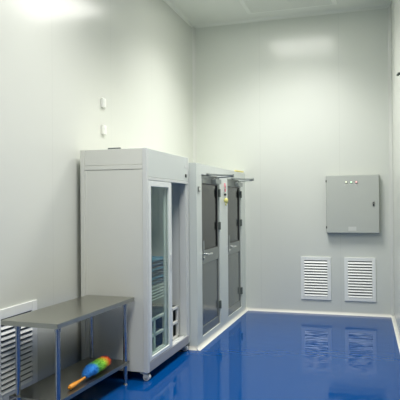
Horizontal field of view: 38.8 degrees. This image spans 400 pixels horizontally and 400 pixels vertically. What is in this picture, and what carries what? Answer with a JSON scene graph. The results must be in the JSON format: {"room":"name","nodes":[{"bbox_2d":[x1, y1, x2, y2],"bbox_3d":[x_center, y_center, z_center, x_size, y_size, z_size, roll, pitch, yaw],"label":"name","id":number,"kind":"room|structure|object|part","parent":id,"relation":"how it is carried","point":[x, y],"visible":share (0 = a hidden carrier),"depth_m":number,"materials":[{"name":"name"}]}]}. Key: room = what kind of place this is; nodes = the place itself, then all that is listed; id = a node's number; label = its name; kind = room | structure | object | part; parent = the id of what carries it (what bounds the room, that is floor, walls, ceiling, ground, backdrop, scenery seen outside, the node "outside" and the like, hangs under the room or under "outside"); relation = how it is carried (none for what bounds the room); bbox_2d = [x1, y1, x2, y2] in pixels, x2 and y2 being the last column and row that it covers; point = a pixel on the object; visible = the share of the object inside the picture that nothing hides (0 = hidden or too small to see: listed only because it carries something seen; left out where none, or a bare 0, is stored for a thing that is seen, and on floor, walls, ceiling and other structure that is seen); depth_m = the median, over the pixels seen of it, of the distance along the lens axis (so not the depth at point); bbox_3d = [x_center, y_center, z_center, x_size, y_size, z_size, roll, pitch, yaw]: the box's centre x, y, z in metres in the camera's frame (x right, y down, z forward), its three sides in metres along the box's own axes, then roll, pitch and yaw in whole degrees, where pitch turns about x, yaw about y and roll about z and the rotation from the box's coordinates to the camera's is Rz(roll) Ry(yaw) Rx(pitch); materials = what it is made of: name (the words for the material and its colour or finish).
{"room":"clean room","nodes":[
{"label":"clean room","id":0,"kind":"room"},
{"bbox_2d":[0,0,192,399],"bbox_3d":[-2.011,-0.567,3.011,0.120,4.460,12.555,-1,-1,17],"label":"wall","id":1,"kind":"structure","parent":0,"point":[59,58],"depth_m":5.27,"materials":[{"name":"white paint"}]},
{"bbox_2d":[0,300,37,399],"bbox_3d":[-1.454,1.201,4.510,0.020,0.730,0.560,-1,-1,17],"label":"air vent","id":2,"kind":"object","parent":1,"relation":"in","point":[28,335],"visible":0.7,"depth_m":4.48,"materials":[{"name":"white metal"}]},
{"bbox_2d":[101,98,105,107],"bbox_3d":[-1.015,-1.024,5.984,0.034,0.096,0.072,-1,-1,17],"label":"box","id":3,"kind":"object","parent":1,"relation":"attached to","point":[103,100],"visible":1,"depth_m":5.95,"materials":[{"name":"white plastic"}]},
{"bbox_2d":[101,125,106,134],"bbox_3d":[-1.011,-0.740,5.987,0.034,0.096,0.072,-1,-1,17],"label":"box","id":4,"kind":"object","parent":1,"relation":"attached to","point":[103,127],"visible":1,"depth_m":5.97,"materials":[{"name":"white plastic"}]},
{"bbox_2d":[163,0,193,26],"bbox_3d":[-1.953,-2.778,3.006,0.040,0.040,12.555,-1,-1,17],"label":"trim","id":5,"kind":"structure","parent":1,"relation":"attached to","point":[168,2],"depth_m":8.36,"materials":[{"name":"white"}]},
{"bbox_2d":[192,26,196,162],"bbox_3d":[-0.089,-1.579,8.967,0.050,2.365,0.050,-1,-1,17],"label":"trim","id":6,"kind":"structure","parent":1,"relation":"attached to","point":[193,27],"depth_m":8.98,"materials":[{"name":"silver metal"}]},
{"bbox_2d":[187,163,245,345],"bbox_3d":[-0.060,0.640,7.673,0.824,2.095,2.480,-1,-1,17],"label":"wall partition","id":7,"kind":"structure","parent":0,"point":[196,170],"depth_m":6.55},
{"bbox_2d":[188,345,196,350],"bbox_3d":[-0.425,1.660,6.460,0.824,0.040,0.040,-1,-1,17],"label":"baseboard","id":8,"kind":"structure","parent":7,"relation":"attached to","point":[189,346],"depth_m":6.37,"materials":[{"name":"white plastic"}]},
{"bbox_2d":[201,173,233,334],"bbox_3d":[0.233,0.626,6.910,0.288,1.897,0.798,-1,-1,17],"label":"door","id":9,"kind":"structure","parent":7,"relation":"in","point":[211,304],"depth_m":7.00,"materials":[{"name":"grey metal"}]},
{"bbox_3d":[0.117,1.115,6.934,0.014,0.730,0.680,-1,-1,17],"label":"panel","id":10,"kind":"part","parent":9,"relation":"part of","materials":[{"name":"grey"}]},
{"bbox_3d":[0.111,0.642,6.939,0.038,1.867,0.782,-1,-1,17],"label":"frame","id":11,"kind":"part","parent":9,"relation":"part of","materials":[{"name":"grey metal"}]},
{"bbox_3d":[0.252,-0.292,6.918,0.237,0.061,0.423,-1,-1,17],"label":"closer arm","id":12,"kind":"part","parent":9,"relation":"part of","materials":[{"name":"silver metal"}]},
{"bbox_2d":[197,308,247,350],"bbox_3d":[0.355,1.663,7.517,0.040,0.040,2.520,-1,-1,17],"label":"baseboard","id":13,"kind":"structure","parent":7,"relation":"attached to","point":[213,336],"depth_m":7.20,"materials":[{"name":"white plastic"}]},
{"bbox_2d":[224,183,227,205],"bbox_3d":[0.344,-0.073,7.523,0.054,0.302,0.059,0,-1,-13],"label":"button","id":14,"kind":"object","parent":7,"relation":"hanging from","point":[225,194],"visible":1,"depth_m":7.51,"materials":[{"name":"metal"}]},
{"bbox_2d":[227,178,253,314],"bbox_3d":[0.589,0.633,8.061,0.288,1.897,0.808,-1,-1,17],"label":"door","id":15,"kind":"structure","parent":7,"relation":"in","point":[235,290],"depth_m":8.16,"materials":[{"name":"grey metal"}]},
{"bbox_3d":[0.473,1.122,8.085,0.014,0.730,0.690,-1,-1,17],"label":"panel","id":16,"kind":"part","parent":15,"relation":"part of","materials":[{"name":"grey"}]},
{"bbox_3d":[0.468,0.649,8.090,0.038,1.867,0.792,-1,-1,17],"label":"frame","id":17,"kind":"part","parent":15,"relation":"part of","materials":[{"name":"grey metal"}]},
{"bbox_3d":[0.610,-0.285,8.074,0.237,0.061,0.423,-1,-1,17],"label":"closer arm","id":18,"kind":"part","parent":15,"relation":"part of","materials":[{"name":"silver metal"}]},
{"bbox_2d":[70,311,399,399],"bbox_3d":[-0.299,1.694,2.466,3.666,0.100,12.795,-1,-1,17],"label":"floor","id":19,"kind":"structure","parent":0,"point":[262,355],"depth_m":5.69,"materials":[{"name":"blue paint"}]},
{"bbox_2d":[1,295,133,399],"bbox_3d":[-1.033,1.280,4.695,0.486,0.780,1.240,-1,-1,19],"label":"steel table","id":20,"kind":"object","parent":19,"relation":"on","point":[58,316],"visible":0.99,"depth_m":4.46,"materials":[{"name":"grey metal"}]},
{"bbox_3d":[-1.360,1.258,4.244,0.037,0.730,0.037,-1,-1,19],"label":"leg","id":21,"kind":"part","parent":20,"relation":"part of","materials":[{"name":"silver metal"}]},
{"bbox_3d":[-1.034,1.255,4.128,0.037,0.730,0.037,-1,-1,19],"label":"leg","id":22,"kind":"part","parent":20,"relation":"part of","materials":[{"name":"silver metal"}]},
{"bbox_2d":[68,356,111,389],"bbox_3d":[-0.908,1.400,4.642,0.140,0.111,0.672,-1,0,16],"label":"feather duster","id":23,"kind":"object","parent":20,"relation":"on","point":[93,368],"visible":1,"depth_m":4.67,"materials":[{"name":"multicoloured"}]},
{"bbox_3d":[-0.957,1.432,4.475,0.040,0.040,0.300,-1,0,16],"label":"handle","id":24,"kind":"part","parent":23,"relation":"part of","materials":[{"name":"orange plastic"}]},
{"bbox_3d":[-1.004,1.264,5.253,0.037,0.730,0.037,-1,-1,19],"label":"leg","id":25,"kind":"part","parent":20,"relation":"part of","materials":[{"name":"silver metal"}]},
{"bbox_3d":[-0.678,1.260,5.138,0.037,0.730,0.037,-1,-1,19],"label":"leg","id":26,"kind":"part","parent":20,"relation":"part of","materials":[{"name":"silver metal"}]},
{"bbox_2d":[80,148,189,380],"bbox_3d":[-0.625,0.601,5.888,0.691,2.152,1.225,-1,-1,17],"label":"storage cabinet","id":27,"kind":"object","parent":19,"relation":"on","point":[135,201],"visible":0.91,"depth_m":5.35,"materials":[{"name":"grey metal"}]},
{"bbox_3d":[-1.108,0.560,5.420,0.045,2.072,0.045,-1,-1,17],"label":"corner post","id":28,"kind":"part","parent":27,"relation":"part of","materials":[{"name":"white metal"}]},
{"bbox_3d":[-0.804,0.556,5.321,0.595,2.065,0.024,-1,-1,17],"label":"panel","id":29,"kind":"part","parent":27,"relation":"part of","materials":[{"name":"white metal"}]},
{"bbox_3d":[-0.803,0.631,5.320,0.595,1.913,0.029,-1,-1,17],"label":"moulding","id":30,"kind":"part","parent":27,"relation":"part of","materials":[{"name":"white metal"}]},
{"bbox_3d":[-0.497,0.554,5.231,0.045,2.072,0.045,-1,-1,17],"label":"corner post","id":31,"kind":"part","parent":27,"relation":"part of","materials":[{"name":"grey metal"}]},
{"bbox_2d":[152,277,163,285],"bbox_3d":[-0.603,0.834,5.812,0.390,0.041,0.540,-1,-1,17],"label":"folded cloth","id":32,"kind":"object","parent":27,"relation":"on","point":[161,280],"visible":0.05,"depth_m":5.75,"materials":[{"name":"blue fabric"}]},
{"bbox_2d":[152,273,163,280],"bbox_3d":[-0.601,0.791,5.810,0.378,0.041,0.524,-1,-1,17],"label":"folded cloth","id":33,"kind":"object","parent":32,"relation":"on","point":[159,276],"visible":0.03,"depth_m":5.76,"materials":[{"name":"blue fabric"}]},
{"bbox_2d":[152,269,163,276],"bbox_3d":[-0.600,0.747,5.816,0.366,0.041,0.540,-1,-1,17],"label":"folded cloth","id":34,"kind":"object","parent":33,"relation":"on","point":[162,270],"visible":0.06,"depth_m":5.77,"materials":[{"name":"fabric"}]},
{"bbox_2d":[152,265,162,272],"bbox_3d":[-0.604,0.704,5.820,0.390,0.041,0.524,-1,-1,17],"label":"folded cloth","id":35,"kind":"object","parent":34,"relation":"on","point":[158,268],"visible":0.04,"depth_m":5.74,"materials":[{"name":"blue fabric"}]},
{"bbox_2d":[151,261,162,267],"bbox_3d":[-0.605,0.660,5.819,0.378,0.041,0.540,-1,-1,17],"label":"folded cloth","id":36,"kind":"object","parent":35,"relation":"on","point":[160,263],"visible":0.05,"depth_m":5.75,"materials":[{"name":"blue fabric"}]},
{"bbox_2d":[151,256,162,263],"bbox_3d":[-0.607,0.617,5.813,0.366,0.041,0.524,-1,-1,17],"label":"folded cloth","id":37,"kind":"object","parent":36,"relation":"on","point":[154,259],"visible":0.07,"depth_m":5.82,"materials":[{"name":"teal fabric"}]},
{"bbox_3d":[-0.446,0.926,5.644,0.011,0.130,0.818,-1,-1,17],"label":"rail","id":38,"kind":"part","parent":27,"relation":"part of","materials":[{"name":"white metal"}]},
{"bbox_3d":[-0.424,0.658,5.540,0.022,1.679,0.590,-1,-1,17],"label":"sliding door","id":39,"kind":"part","parent":27,"relation":"part of","materials":[{"name":"white"}]},
{"bbox_3d":[-0.389,0.658,5.544,0.022,1.679,0.615,-1,-1,17],"label":"sliding door","id":40,"kind":"part","parent":27,"relation":"part of","materials":[{"name":"white"}]},
{"bbox_2d":[152,304,178,352],"bbox_3d":[-0.600,1.351,5.925,0.460,0.350,0.994,-1,-1,17],"label":"crate","id":41,"kind":"object","parent":27,"relation":"on","point":[157,310],"visible":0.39,"depth_m":5.94,"materials":[{"name":"white plastic"}]},
{"bbox_3d":[-0.325,-0.343,5.800,0.026,0.263,1.135,-1,-1,17],"label":"header panel","id":42,"kind":"part","parent":27,"relation":"part of","materials":[{"name":"white metal"}]},
{"bbox_3d":[-0.615,1.549,5.879,0.655,0.094,1.165,-1,-1,17],"label":"panel","id":43,"kind":"part","parent":27,"relation":"part of","materials":[{"name":"white metal"}]},
{"bbox_3d":[-0.307,1.549,5.783,0.029,0.088,1.135,-1,-1,17],"label":"rail","id":44,"kind":"part","parent":27,"relation":"part of","materials":[{"name":"grey metal"}]},
{"bbox_3d":[-0.148,0.561,6.358,0.045,2.072,0.045,-1,-1,17],"label":"corner post","id":45,"kind":"part","parent":27,"relation":"part of","materials":[{"name":"grey metal"}]},
{"bbox_2d":[169,0,390,24],"bbox_3d":[-0.337,-2.866,2.506,3.666,0.100,12.795,-1,-1,17],"label":"ceiling","id":46,"kind":"structure","parent":0,"point":[198,12],"depth_m":8.26,"materials":[{"name":"white"}]},
{"bbox_2d":[239,0,336,13],"bbox_3d":[1.231,-2.766,7.927,1.280,0.029,0.600,-1,-1,17],"label":"ceiling vent","id":47,"kind":"object","parent":46,"relation":"in","point":[250,6],"visible":1,"depth_m":8.00,"materials":[{"name":"white paint"}]},
{"bbox_2d":[196,8,389,313],"bbox_3d":[1.557,-0.548,8.540,3.666,4.460,0.120,-1,-1,17],"label":"wall","id":48,"kind":"structure","parent":0,"point":[290,104],"depth_m":8.52,"materials":[{"name":"white paint"}]},
{"bbox_2d":[194,4,389,27],"bbox_3d":[1.301,-2.756,8.549,2.978,0.040,0.040,-1,-1,17],"label":"trim","id":49,"kind":"structure","parent":48,"relation":"attached to","point":[387,5],"depth_m":8.52,"materials":[{"name":"white metal"}]},
{"bbox_2d":[301,257,330,299],"bbox_3d":[1.715,1.158,8.406,0.440,0.632,0.020,-1,-1,17],"label":"air vent","id":50,"kind":"object","parent":48,"relation":"in","point":[315,271],"visible":1,"depth_m":8.40,"materials":[{"name":"white metal"}]},
{"bbox_2d":[246,307,392,316],"bbox_3d":[1.731,1.659,8.389,2.154,0.040,0.040,-1,-1,17],"label":"baseboard","id":51,"kind":"structure","parent":48,"relation":"attached to","point":[247,308],"depth_m":8.38,"materials":[{"name":"white plastic"}]},
{"bbox_2d":[326,174,379,232],"bbox_3d":[2.205,0.059,8.212,0.748,0.840,0.113,-1,-1,17],"label":"electrical box","id":52,"kind":"object","parent":48,"relation":"attached to","point":[352,201],"visible":1,"depth_m":8.17,"materials":[{"name":"grey metal"}]},
{"bbox_3d":[2.193,0.415,8.172,0.110,0.060,0.002,-1,-1,17],"label":"name plate","id":53,"kind":"part","parent":52,"relation":"part of","materials":[{"name":"grey"}]},
{"bbox_2d":[344,257,375,301],"bbox_3d":[2.317,1.152,8.220,0.440,0.632,0.020,-1,-1,17],"label":"air vent","id":54,"kind":"object","parent":48,"relation":"in","point":[359,273],"visible":1,"depth_m":8.22,"materials":[{"name":"white metal"}]},
{"bbox_2d":[387,4,393,315],"bbox_3d":[2.716,-0.562,8.092,0.050,4.460,0.050,-1,-1,17],"label":"trim","id":55,"kind":"structure","parent":48,"relation":"attached to","point":[389,7],"depth_m":8.11,"materials":[{"name":"silver metal"}]},
{"bbox_2d":[391,0,399,333],"bbox_3d":[2.311,-0.574,6.383,0.120,4.460,3.558,-1,-1,16],"label":"wall","id":56,"kind":"structure","parent":0,"point":[395,4],"depth_m":7.15,"materials":[{"name":"white paint"}]},
{"bbox_2d":[391,316,399,351],"bbox_3d":[1.004,1.610,2.064,0.040,0.040,12.558,-1,-1,16],"label":"baseboard","id":57,"kind":"structure","parent":56,"relation":"attached to","point":[396,330],"depth_m":7.15,"materials":[{"name":"white plastic"}]}
]}

